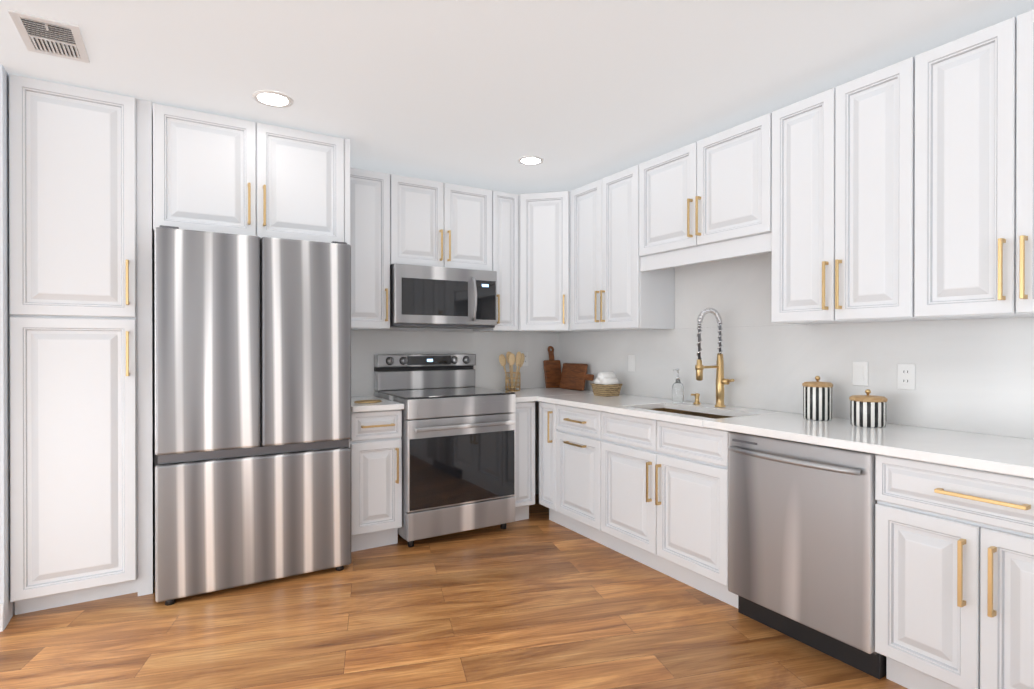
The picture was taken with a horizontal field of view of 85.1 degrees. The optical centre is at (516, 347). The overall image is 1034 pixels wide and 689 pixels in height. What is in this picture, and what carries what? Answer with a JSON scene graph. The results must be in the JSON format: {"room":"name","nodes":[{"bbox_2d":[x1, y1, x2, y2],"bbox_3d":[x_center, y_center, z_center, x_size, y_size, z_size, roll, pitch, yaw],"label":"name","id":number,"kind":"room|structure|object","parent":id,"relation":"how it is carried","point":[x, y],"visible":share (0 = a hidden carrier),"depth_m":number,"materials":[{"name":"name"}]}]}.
{"room":"kitchen","nodes":[
{"label":"kitchen","id":0,"kind":"room"},
{"bbox_2d":[0,64,14,628],"bbox_3d":[-3.813,0.005,2.038,3.110,2.500,0.806,0,0,-31],"label":"wall","id":1,"kind":"structure","parent":0,"point":[9,612],"depth_m":2.52,"materials":[{"name":"white paint"}]},
{"bbox_2d":[0,603,3,631],"bbox_3d":[-3.603,1.196,1.690,3.108,0.120,0.014,0,0,-31],"label":"baseboard","id":2,"kind":"structure","parent":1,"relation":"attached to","point":[1,617],"depth_m":2.48,"materials":[{"name":"white wood"}]},
{"bbox_2d":[0,494,907,688],"bbox_3d":[-0.486,1.292,0.008,6.720,0.060,7.720,0,0,-31],"label":"floor","id":3,"kind":"structure","parent":0,"point":[538,599],"depth_m":2.48,"materials":[{"name":"brown wood"}]},
{"bbox_2d":[9,74,154,614],"bbox_3d":[-2.218,0.004,2.941,0.545,2.495,0.653,0,0,-31],"label":"pantry cabinet","id":4,"kind":"object","parent":3,"relation":"on","point":[81,343],"visible":0.98,"depth_m":2.69,"materials":[{"name":"white wood"}]},
{"bbox_2d":[154,225,350,605],"bbox_3d":[-1.530,0.331,3.262,0.938,1.840,0.780,0,0,-31],"label":"refrigerator","id":5,"kind":"object","parent":3,"relation":"on","point":[252,385],"visible":1,"depth_m":2.90,"materials":[{"name":"grey metal"}]},
{"bbox_2d":[350,409,401,551],"bbox_3d":[-1.000,0.817,3.676,0.318,0.865,0.653,0,0,-31],"label":"base cabinet","id":6,"kind":"object","parent":3,"relation":"on","point":[376,476],"visible":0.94,"depth_m":3.43,"materials":[{"name":"white wood"}]},
{"bbox_2d":[351,396,403,411],"bbox_3d":[-0.999,0.366,3.676,0.319,0.034,0.653,0,0,-31],"label":"countertop","id":7,"kind":"structure","parent":6,"relation":"on","point":[386,404],"depth_m":3.44,"materials":[{"name":"stone"}]},
{"bbox_2d":[354,400,381,402],"bbox_3d":[-0.940,0.344,3.558,0.175,0.011,0.120,0,0,-31],"label":"trivet","id":8,"kind":"object","parent":7,"relation":"on","point":[367,401],"visible":1,"depth_m":3.52,"materials":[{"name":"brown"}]},
{"bbox_2d":[374,354,515,546],"bbox_3d":[-0.501,0.651,3.910,0.773,1.195,0.746,0,0,-31],"label":"range oven","id":9,"kind":"object","parent":3,"relation":"on","point":[458,459],"visible":0.96,"depth_m":3.67,"materials":[{"name":"silver metal"}]},
{"bbox_2d":[512,401,534,520],"bbox_3d":[-0.115,0.815,4.227,0.209,0.865,0.619,0,0,-31],"label":"cabinet filler","id":10,"kind":"object","parent":3,"relation":"on","point":[524,496],"visible":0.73,"depth_m":3.98,"materials":[{"name":"white wood"}]},
{"bbox_2d":[539,402,566,527],"bbox_3d":[0.459,0.815,4.086,0.653,0.865,0.214,0,0,-31],"label":"base cabinet","id":11,"kind":"object","parent":3,"relation":"on","point":[547,454],"visible":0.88,"depth_m":3.93,"materials":[{"name":"white wood"}]},
{"bbox_2d":[556,404,611,548],"bbox_3d":[0.636,0.816,3.791,0.653,0.865,0.473,0,0,-31],"label":"base cabinet","id":12,"kind":"object","parent":3,"relation":"on","point":[578,468],"visible":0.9,"depth_m":3.63,"materials":[{"name":"white wood"}]},
{"bbox_2d":[601,411,737,607],"bbox_3d":[0.999,0.818,3.188,0.653,0.865,0.932,0,0,-31],"label":"base cabinet","id":13,"kind":"object","parent":3,"relation":"on","point":[664,497],"visible":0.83,"depth_m":2.97,"materials":[{"name":"white wood"}]},
{"bbox_2d":[503,388,1033,478],"bbox_3d":[1.233,0.369,2.774,0.678,0.034,4.498,0,0,-31],"label":"countertop","id":14,"kind":"structure","parent":13,"relation":"on","point":[1007,455],"depth_m":2.36,"materials":[{"name":"stone"}]},
{"bbox_2d":[499,352,524,390],"bbox_3d":[-0.029,0.190,4.468,0.240,0.311,0.124,0,0,-31],"label":"wooden utensils","id":15,"kind":"object","parent":14,"relation":"on","point":[511,359],"visible":1,"depth_m":4.45,"materials":[{"name":"brown wood"}]},
{"bbox_2d":[543,346,560,387],"bbox_3d":[0.300,0.167,4.772,0.170,0.353,0.072,0,0,-31],"label":"paddle cutting board","id":16,"kind":"object","parent":14,"relation":"on","point":[552,370],"visible":0.9,"depth_m":4.76,"materials":[{"name":"brown wood"}]},
{"bbox_2d":[559,363,593,390],"bbox_3d":[0.480,0.238,4.525,0.060,0.211,0.415,0,0,-31],"label":"cutting board","id":17,"kind":"object","parent":14,"relation":"on","point":[575,376],"visible":1,"depth_m":4.53,"materials":[{"name":"brown wood"}]},
{"bbox_2d":[590,372,622,396],"bbox_3d":[0.640,0.264,4.034,0.168,0.166,0.168,0,0,-31],"label":"basket","id":18,"kind":"object","parent":14,"relation":"on","point":[605,384],"visible":1,"depth_m":3.99,"materials":[{"name":"wicker"}]},
{"bbox_2d":[672,369,683,402],"bbox_3d":[1.018,0.243,3.567,0.076,0.212,0.072,0,0,-31],"label":"soap dispenser","id":19,"kind":"object","parent":14,"relation":"on","point":[677,391],"visible":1,"depth_m":3.54,"materials":[{"name":"white"}]},
{"bbox_2d":[649,408,730,418],"bbox_3d":[0.954,0.494,3.162,0.384,0.217,0.714,0,0,-31],"label":"undermount sink","id":20,"kind":"object","parent":14,"relation":"in","point":[714,416],"visible":0.08,"depth_m":3.37,"materials":[{"name":"brown metal"}]},
{"bbox_2d":[691,393,700,403],"bbox_3d":[1.092,0.317,3.449,0.072,0.066,0.044,0,0,-31],"label":"soap dispenser","id":21,"kind":"object","parent":14,"relation":"on","point":[696,395],"visible":1,"depth_m":3.44,"materials":[{"name":"brown metal"}]},
{"bbox_2d":[695,308,734,406],"bbox_3d":[1.141,0.061,3.221,0.229,0.578,0.149,0,0,-31],"label":"spring faucet","id":22,"kind":"object","parent":14,"relation":"on","point":[721,381],"visible":1,"depth_m":3.28,"materials":[{"name":"gold metal"}]},
{"bbox_2d":[802,376,832,420],"bbox_3d":[1.468,0.246,2.753,0.134,0.212,0.134,0,0,-31],"label":"striped canister","id":23,"kind":"object","parent":14,"relation":"on","point":[817,400],"visible":1,"depth_m":2.70,"materials":[{"name":"multicoloured ceramic"}]},
{"bbox_2d":[849,389,887,427],"bbox_3d":[1.577,0.271,2.533,0.147,0.164,0.147,0,0,-31],"label":"striped canister","id":24,"kind":"object","parent":14,"relation":"on","point":[868,410],"visible":1,"depth_m":2.48,"materials":[{"name":"multicoloured ceramic"}]},
{"bbox_2d":[728,432,885,679],"bbox_3d":[1.381,0.823,2.498,0.673,0.861,0.635,0,0,-31],"label":"dishwasher","id":25,"kind":"object","parent":3,"relation":"on","point":[801,541],"visible":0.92,"depth_m":2.30,"materials":[{"name":"grey metal"}]},
{"bbox_2d":[875,454,1033,688],"bbox_3d":[1.735,0.823,1.962,0.653,0.865,0.639,0,0,-31],"label":"base cabinet","id":26,"kind":"object","parent":3,"relation":"on","point":[954,577],"visible":0.98,"depth_m":1.88,"materials":[{"name":"white wood"}]},
{"bbox_2d":[383,328,550,494],"bbox_3d":[-1.109,-0.002,4.062,3.610,2.500,0.120,0,0,-31],"label":"wall","id":27,"kind":"structure","parent":0,"point":[536,425],"depth_m":4.76,"materials":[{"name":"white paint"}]},
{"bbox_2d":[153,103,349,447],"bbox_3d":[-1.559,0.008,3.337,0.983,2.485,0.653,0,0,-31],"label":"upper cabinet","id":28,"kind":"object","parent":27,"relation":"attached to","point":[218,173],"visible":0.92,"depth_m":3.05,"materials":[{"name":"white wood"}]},
{"bbox_2d":[350,167,389,329],"bbox_3d":[-1.065,-0.641,3.801,0.338,1.040,0.363,0,0,-31],"label":"upper cabinet","id":29,"kind":"object","parent":27,"relation":"attached to","point":[370,240],"visible":0.67,"depth_m":3.69,"materials":[{"name":"white wood"}]},
{"bbox_2d":[390,174,491,270],"bbox_3d":[-0.587,-0.859,4.087,0.773,0.606,0.363,0,0,-31],"label":"upper cabinet","id":30,"kind":"object","parent":27,"relation":"attached to","point":[439,224],"visible":0.88,"depth_m":3.94,"materials":[{"name":"white wood"}]},
{"bbox_2d":[390,263,496,328],"bbox_3d":[-0.559,-0.347,4.047,0.766,0.411,0.462,0,0,-31],"label":"microwave","id":31,"kind":"object","parent":30,"relation":"attached to","point":[421,296],"visible":0.96,"depth_m":3.88,"materials":[{"name":"grey metal"}]},
{"bbox_2d":[473,190,517,331],"bbox_3d":[-0.159,-0.643,4.345,0.222,1.040,0.363,0,0,-31],"label":"upper cabinet","id":32,"kind":"object","parent":27,"relation":"attached to","point":[505,235],"visible":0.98,"depth_m":4.22,"materials":[{"name":"white wood"}]},
{"bbox_2d":[521,352,527,365],"bbox_3d":[0.063,0.100,4.678,0.072,0.116,0.008,0,0,-31],"label":"outlet","id":33,"kind":"object","parent":27,"relation":"attached to","point":[525,363],"visible":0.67,"depth_m":4.68,"materials":[{"name":"white plastic"}]},
{"bbox_2d":[0,0,1033,193],"bbox_3d":[-0.486,-1.248,-0.001,6.720,0.020,7.720,0,0,-31],"label":"ceiling","id":34,"kind":"structure","parent":0,"point":[488,94],"depth_m":2.49,"materials":[{"name":"grey paint"}]},
{"bbox_2d":[8,9,89,62],"bbox_3d":[-1.870,-1.238,2.268,0.207,0.017,0.325,0,0,-31],"label":"ceiling vent","id":35,"kind":"object","parent":34,"relation":"in","point":[47,36],"visible":0.98,"depth_m":2.25,"materials":[{"name":"white metal"}]},
{"bbox_2d":[252,90,292,107],"bbox_3d":[-1.226,-1.244,2.832,0.192,0.006,0.192,0,0,-31],"label":"recessed light","id":36,"kind":"object","parent":34,"relation":"in","point":[272,98],"visible":1,"depth_m":2.83,"materials":[{"name":"white plastic"}]},
{"bbox_2d":[517,156,543,164],"bbox_3d":[0.092,-1.247,3.778,0.180,0.006,0.180,0,0,-31],"label":"recessed light","id":37,"kind":"object","parent":34,"relation":"in","point":[530,160],"visible":1,"depth_m":3.77,"materials":[{"name":"white plastic"}]},
{"bbox_3d":[2.374,0.006,1.651,0.120,2.500,7.600,0,0,-31],"label":"wall","id":38,"kind":"structure","parent":0,"visible":0},
{"bbox_2d":[351,330,558,396],"bbox_3d":[-0.478,0.112,4.363,1.920,0.469,0.010,0,0,-31],"label":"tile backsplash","id":39,"kind":"structure","parent":38,"relation":"attached to","point":[487,347],"depth_m":4.43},
{"bbox_2d":[502,390,534,401],"bbox_3d":[-0.122,0.364,4.201,0.175,0.034,0.657,0,0,-31],"label":"countertop","id":40,"kind":"structure","parent":38,"relation":"attached to","point":[520,396],"depth_m":3.97,"materials":[{"name":"stone"}]},
{"bbox_2d":[504,191,592,332],"bbox_3d":[0.261,-0.644,4.455,0.607,1.040,0.607,0,0,-31],"label":"upper cabinet","id":41,"kind":"object","parent":38,"relation":"attached to","point":[544,262],"visible":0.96,"depth_m":4.23,"materials":[{"name":"white wood"}]},
{"bbox_2d":[571,164,674,330],"bbox_3d":[0.708,-0.642,3.948,0.363,1.040,0.718,0,0,-31],"label":"upper cabinet","id":42,"kind":"object","parent":38,"relation":"attached to","point":[614,287],"visible":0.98,"depth_m":3.77,"materials":[{"name":"white wood"}]},
{"bbox_2d":[628,355,634,371],"bbox_3d":[0.829,0.118,4.077,0.008,0.116,0.072,0,0,-31],"label":"light switch","id":43,"kind":"object","parent":38,"relation":"attached to","point":[631,362],"visible":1,"depth_m":4.07,"materials":[{"name":"white plastic"}]},
{"bbox_2d":[639,113,771,271],"bbox_3d":[1.132,-0.818,3.241,0.363,0.682,0.926,0,0,-31],"label":"upper cabinet","id":44,"kind":"object","parent":38,"relation":"attached to","point":[708,199],"visible":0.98,"depth_m":3.10,"materials":[{"name":"white wood"}]},
{"bbox_2d":[559,252,1033,438],"bbox_3d":[1.352,-0.109,3.224,0.010,0.918,3.848,0,0,-31],"label":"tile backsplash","id":45,"kind":"structure","parent":38,"relation":"attached to","point":[974,375],"depth_m":2.96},
{"bbox_2d":[771,57,944,323],"bbox_3d":[1.533,-0.637,2.575,0.363,1.040,0.625,0,0,-31],"label":"upper cabinet","id":46,"kind":"object","parent":38,"relation":"attached to","point":[843,178],"visible":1,"depth_m":2.46,"materials":[{"name":"white wood"}]},
{"bbox_2d":[852,361,867,385],"bbox_3d":[1.650,0.128,2.710,0.008,0.116,0.072,0,0,-31],"label":"light switch","id":47,"kind":"object","parent":38,"relation":"attached to","point":[860,374],"visible":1,"depth_m":2.71,"materials":[{"name":"white plastic"}]},
{"bbox_2d":[897,364,914,389],"bbox_3d":[1.753,0.133,2.538,0.008,0.116,0.072,0,0,-31],"label":"outlet","id":48,"kind":"object","parent":38,"relation":"attached to","point":[906,376],"visible":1,"depth_m":2.54,"materials":[{"name":"white plastic"}]},
{"bbox_2d":[914,9,1033,319],"bbox_3d":[1.857,-0.635,2.034,0.363,1.040,0.633,0,0,-31],"label":"upper cabinet","id":49,"kind":"object","parent":38,"relation":"attached to","point":[974,189],"visible":1,"depth_m":2.06,"materials":[{"name":"white wood"}]}
]}

